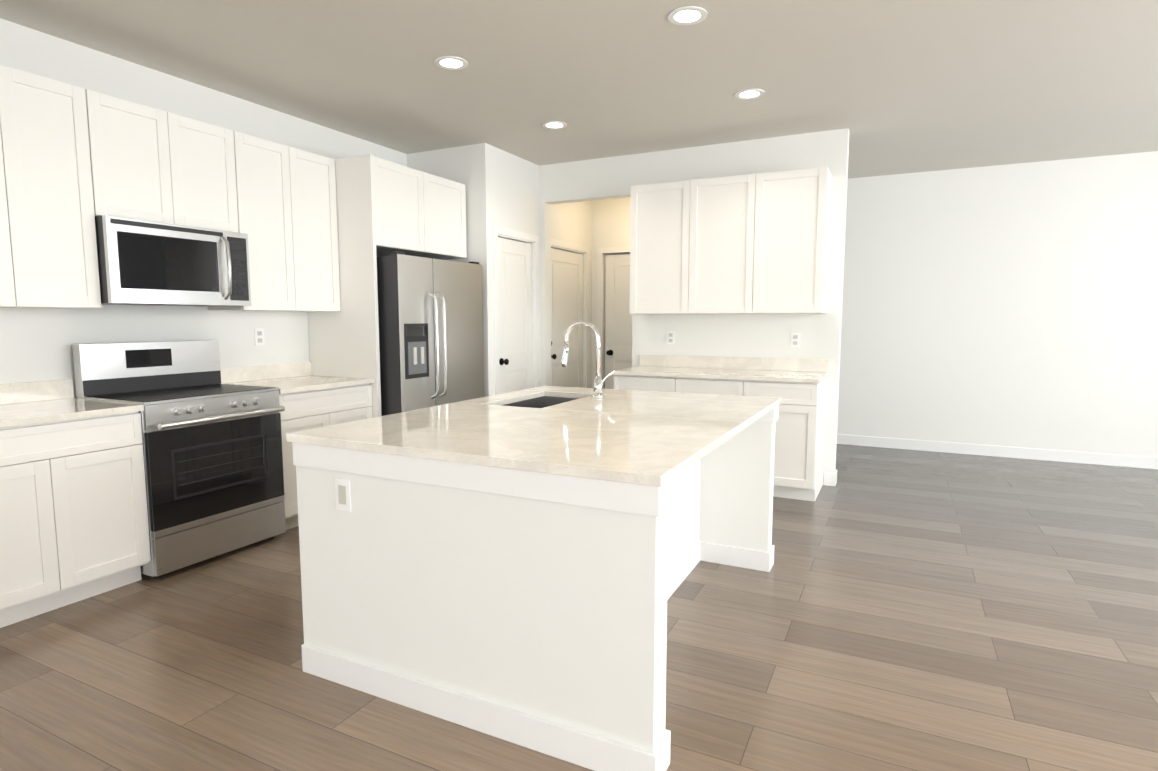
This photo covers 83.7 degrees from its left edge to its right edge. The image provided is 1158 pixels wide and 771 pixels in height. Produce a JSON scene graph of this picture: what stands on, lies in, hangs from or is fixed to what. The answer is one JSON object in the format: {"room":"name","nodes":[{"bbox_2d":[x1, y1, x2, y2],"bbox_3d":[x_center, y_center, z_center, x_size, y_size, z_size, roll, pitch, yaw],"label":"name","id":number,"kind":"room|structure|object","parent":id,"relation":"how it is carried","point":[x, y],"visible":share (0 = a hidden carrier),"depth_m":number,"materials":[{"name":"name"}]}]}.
{"room":"kitchen","nodes":[
{"label":"kitchen","id":0,"kind":"room"},
{"bbox_2d":[0,18,406,397],"bbox_3d":[-2.319,-0.492,4.253,0.120,2.750,3.650,3,7,26],"label":"wall","id":1,"kind":"structure","parent":0,"point":[36,344],"depth_m":3.73,"materials":[{"name":"white paint"}]},
{"bbox_2d":[0,65,340,311],"bbox_3d":[-2.347,-0.958,3.626,0.337,1.055,2.243,3,7,26],"label":"upper cabinet","id":2,"kind":"object","parent":1,"relation":"attached to","point":[75,161],"visible":0.88,"depth_m":3.34,"materials":[{"name":"white paint"}]},
{"bbox_2d":[95,215,250,305],"bbox_3d":[-2.299,-0.663,3.595,0.478,0.425,0.770,3,7,26],"label":"microwave","id":3,"kind":"object","parent":2,"relation":"attached to","point":[142,262],"visible":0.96,"depth_m":3.44,"materials":[{"name":"grey metal"}]},
{"bbox_2d":[254,328,264,345],"bbox_3d":[-2.180,-0.332,4.408,0.008,0.115,0.070,3,7,26],"label":"electrical outlet","id":4,"kind":"object","parent":1,"relation":"attached to","point":[259,336],"visible":1,"depth_m":4.40,"materials":[{"name":"white plastic"}]},
{"bbox_2d":[373,156,466,258],"bbox_3d":[-1.461,-1.332,5.044,0.637,0.600,1.065,3,7,26],"label":"upper cabinet","id":5,"kind":"object","parent":1,"relation":"attached to","point":[418,213],"visible":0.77,"depth_m":4.86,"materials":[{"name":"white paint"}]},
{"bbox_2d":[407,144,476,262],"bbox_3d":[-1.155,-0.635,5.649,0.720,2.750,0.100,3,7,26],"label":"wall","id":6,"kind":"structure","parent":0,"point":[456,164],"depth_m":5.41,"materials":[{"name":"white paint"}]},
{"bbox_2d":[475,143,591,396],"bbox_3d":[-0.327,-0.711,6.391,0.100,2.750,2.170,3,7,26],"label":"wall","id":7,"kind":"structure","parent":0,"point":[507,190],"depth_m":5.58,"materials":[{"name":"white paint"}]},
{"bbox_2d":[498,237,532,393],"bbox_3d":[-0.562,-0.296,5.860,0.107,2.010,0.610,3,7,26],"label":"pantry door","id":8,"kind":"structure","parent":7,"relation":"in","point":[515,306],"depth_m":5.84,"materials":[{"name":"white paint"}]},
{"bbox_2d":[551,248,582,387],"bbox_3d":[-0.123,-0.387,6.740,0.107,2.010,0.835,3,7,26],"label":"door","id":9,"kind":"structure","parent":7,"relation":"in","point":[566,289],"depth_m":6.74,"materials":[{"name":"white paint"}]},
{"bbox_2d":[0,444,1157,770],"bbox_3d":[-2.245,1.078,2.913,16.500,0.100,17.000,3,7,26],"label":"floor","id":10,"kind":"structure","parent":0,"point":[904,610],"depth_m":2.55,"materials":[{"name":"brown wood"}]},
{"bbox_2d":[0,411,150,627],"bbox_3d":[-2.588,0.581,2.989,0.607,0.875,0.782,3,7,26],"label":"base cabinet","id":11,"kind":"object","parent":10,"relation":"on","point":[74,527],"visible":1,"depth_m":2.92,"materials":[{"name":"white paint"}]},
{"bbox_2d":[0,379,143,427],"bbox_3d":[-2.579,0.080,2.928,0.632,0.130,0.793,3,7,26],"label":"countertop","id":12,"kind":"structure","parent":11,"relation":"on","point":[28,403],"depth_m":3.12,"materials":[{"name":"stone"}]},
{"bbox_2d":[72,340,285,578],"bbox_3d":[-2.185,0.355,3.642,0.678,1.190,0.770,3,7,26],"label":"range","id":13,"kind":"object","parent":10,"relation":"on","point":[213,460],"visible":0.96,"depth_m":3.52,"materials":[{"name":"silver metal"}]},
{"bbox_2d":[278,384,372,529],"bbox_3d":[-1.898,0.439,4.374,0.607,0.875,0.766,3,7,26],"label":"base cabinet","id":14,"kind":"object","parent":10,"relation":"on","point":[311,409],"visible":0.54,"depth_m":4.09,"materials":[{"name":"white paint"}]},
{"bbox_2d":[220,362,373,393],"bbox_3d":[-1.887,-0.062,4.317,0.632,0.130,0.767,3,7,26],"label":"countertop","id":15,"kind":"structure","parent":14,"relation":"on","point":[285,378],"depth_m":4.34,"materials":[{"name":"stone"}]},
{"bbox_2d":[308,154,381,417],"bbox_3d":[-1.697,-0.370,4.641,0.657,2.430,0.031,3,7,26],"label":"panel","id":16,"kind":"object","parent":10,"relation":"on","point":[344,342],"visible":0.4,"depth_m":4.52,"materials":[{"name":"white paint"}]},
{"bbox_2d":[377,251,483,415],"bbox_3d":[-1.336,-0.094,5.102,0.857,1.785,1.000,3,7,26],"label":"refrigerator","id":17,"kind":"object","parent":10,"relation":"on","point":[430,313],"visible":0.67,"depth_m":4.72,"materials":[{"name":"grey metal"}]},
{"bbox_2d":[292,405,778,770],"bbox_3d":[0.005,0.588,2.917,1.404,0.876,1.883,3,7,26],"label":"kitchen island","id":18,"kind":"object","parent":10,"relation":"on","point":[553,611],"depth_m":2.05,"materials":[{"name":"white paint"}]},
{"bbox_2d":[335,478,351,511],"bbox_3d":[-0.828,0.383,2.264,0.070,0.115,0.008,3,7,26],"label":"outlet","id":19,"kind":"object","parent":18,"relation":"attached to","point":[343,493],"visible":1,"depth_m":2.26,"materials":[{"name":"white plastic"}]},
{"bbox_2d":[286,386,780,486],"bbox_3d":[0.002,0.135,2.880,1.430,0.030,1.910,3,7,26],"label":"island countertop","id":20,"kind":"structure","parent":18,"relation":"on","point":[655,438],"depth_m":2.37,"materials":[{"name":"stone"}]},
{"bbox_2d":[501,396,579,407],"bbox_3d":[-0.190,0.209,3.393,0.364,0.220,0.664,3,7,26],"label":"island sink","id":21,"kind":"object","parent":20,"relation":"in","point":[543,402],"depth_m":3.68,"materials":[{"name":"silver metal"}]},
{"bbox_2d":[561,320,614,397],"bbox_3d":[0.041,-0.144,3.460,0.296,0.407,0.091,3,7,26],"label":"kitchen faucet","id":22,"kind":"object","parent":20,"relation":"on","point":[598,382],"visible":1,"depth_m":3.42,"materials":[{"name":"silver metal"}]},
{"bbox_2d":[614,375,826,500],"bbox_3d":[1.116,0.354,5.195,1.559,0.875,0.627,3,7,26],"label":"base cabinet","id":23,"kind":"object","parent":10,"relation":"on","point":[799,447],"visible":0.31,"depth_m":4.69,"materials":[{"name":"white paint"}]},
{"bbox_2d":[611,355,828,382],"bbox_3d":[1.111,-0.146,5.133,1.584,0.130,0.652,3,7,26],"label":"countertop","id":24,"kind":"structure","parent":23,"relation":"on","point":[774,369],"depth_m":5.19,"materials":[{"name":"stone"}]},
{"bbox_2d":[0,0,1157,178],"bbox_3d":[1.025,-1.591,1.009,9.200,0.100,17.000,3,7,26],"label":"ceiling","id":25,"kind":"structure","parent":0,"point":[902,86],"depth_m":3.70,"materials":[{"name":"white paint"}]},
{"bbox_2d":[435,56,467,69],"bbox_3d":[-0.715,-1.805,3.616,0.184,0.006,0.184,3,7,26],"label":"recessed light","id":26,"kind":"object","parent":25,"relation":"in","point":[451,62],"visible":1,"depth_m":3.61,"materials":[{"name":"white paint"}]},
{"bbox_2d":[542,121,566,128],"bbox_3d":[-0.182,-1.924,4.774,0.184,0.006,0.184,3,7,26],"label":"recessed light","id":27,"kind":"object","parent":25,"relation":"in","point":[554,125],"visible":0.96,"depth_m":4.77,"materials":[{"name":"white paint"}]},
{"bbox_2d":[668,6,706,24],"bbox_3d":[0.513,-1.748,3.055,0.184,0.006,0.184,3,7,26],"label":"recessed light","id":28,"kind":"object","parent":25,"relation":"in","point":[688,15],"visible":1,"depth_m":3.05,"materials":[{"name":"white paint"}]},
{"bbox_2d":[735,89,763,98],"bbox_3d":[1.086,-1.856,4.115,0.184,0.006,0.184,3,7,26],"label":"recessed light","id":29,"kind":"object","parent":25,"relation":"in","point":[749,93],"visible":1,"depth_m":4.11,"materials":[{"name":"white paint"}]},
{"bbox_2d":[592,197,629,388],"bbox_3d":[0.845,-0.768,6.951,1.500,2.750,0.120,3,7,26],"label":"wall","id":30,"kind":"structure","parent":0,"point":[610,222],"depth_m":7.08,"materials":[{"name":"white paint"}]},
{"bbox_2d":[605,254,631,388],"bbox_3d":[0.628,-0.418,7.046,0.770,2.010,0.107,3,7,26],"label":"closet door","id":31,"kind":"structure","parent":30,"relation":"in","point":[618,336],"depth_m":7.13,"materials":[{"name":"white paint"}]},
{"bbox_2d":[539,128,848,484],"bbox_3d":[0.854,-0.634,5.647,2.680,2.750,0.120,3,7,26],"label":"wall","id":32,"kind":"structure","parent":0,"point":[743,335],"depth_m":5.35,"materials":[{"name":"white paint"}]},
{"bbox_2d":[667,331,674,343],"bbox_3d":[0.798,-0.416,5.625,0.070,0.115,0.008,3,7,26],"label":"outlet","id":33,"kind":"object","parent":32,"relation":"attached to","point":[670,337],"visible":1,"depth_m":5.62,"materials":[{"name":"white plastic"}]},
{"bbox_2d":[629,167,831,313],"bbox_3d":[1.178,-1.101,5.172,1.520,1.045,0.347,3,7,26],"label":"upper cabinet","id":34,"kind":"object","parent":32,"relation":"attached to","point":[758,243],"visible":1,"depth_m":4.99,"materials":[{"name":"white paint"}]},
{"bbox_2d":[790,333,799,346],"bbox_3d":[1.730,-0.364,5.166,0.070,0.115,0.008,3,7,26],"label":"outlet","id":35,"kind":"object","parent":32,"relation":"attached to","point":[795,339],"visible":1,"depth_m":5.16,"materials":[{"name":"white plastic"}]},
{"bbox_2d":[824,434,1157,485],"bbox_3d":[-0.761,0.820,4.424,15.200,0.105,7.540,3,7,26],"label":"baseboard","id":36,"kind":"structure","parent":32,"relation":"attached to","point":[830,479],"depth_m":6.17,"materials":[{"name":"white paint"}]},
{"bbox_2d":[837,151,1157,456],"bbox_3d":[4.793,-0.650,5.802,6.600,2.750,0.120,3,7,26],"label":"wall","id":37,"kind":"structure","parent":0,"point":[1011,305],"depth_m":6.10,"materials":[{"name":"white paint"}]},
{"bbox_3d":[-4.145,-0.636,5.662,8.150,2.750,6.875,3,7,26],"label":"wall","id":38,"kind":"structure","parent":0,"visible":0},
{"bbox_2d":[493,226,539,394],"bbox_3d":[-0.595,-0.331,5.873,0.112,2.100,0.760,3,7,26],"label":"door frame","id":39,"kind":"structure","parent":38,"relation":"attached to","point":[514,235],"depth_m":5.91,"materials":[{"name":"white paint"}]},
{"bbox_2d":[551,239,588,387],"bbox_3d":[-0.157,-0.421,6.753,0.112,2.100,0.985,3,7,26],"label":"door frame","id":40,"kind":"structure","parent":38,"relation":"attached to","point":[556,244],"depth_m":7.07,"materials":[{"name":"white paint"}]},
{"bbox_2d":[597,246,629,378],"bbox_3d":[0.618,-0.449,7.022,0.920,2.100,0.012,3,7,26],"label":"door frame","id":41,"kind":"structure","parent":38,"relation":"attached to","point":[610,249],"depth_m":7.14,"materials":[{"name":"white paint"}]}
]}

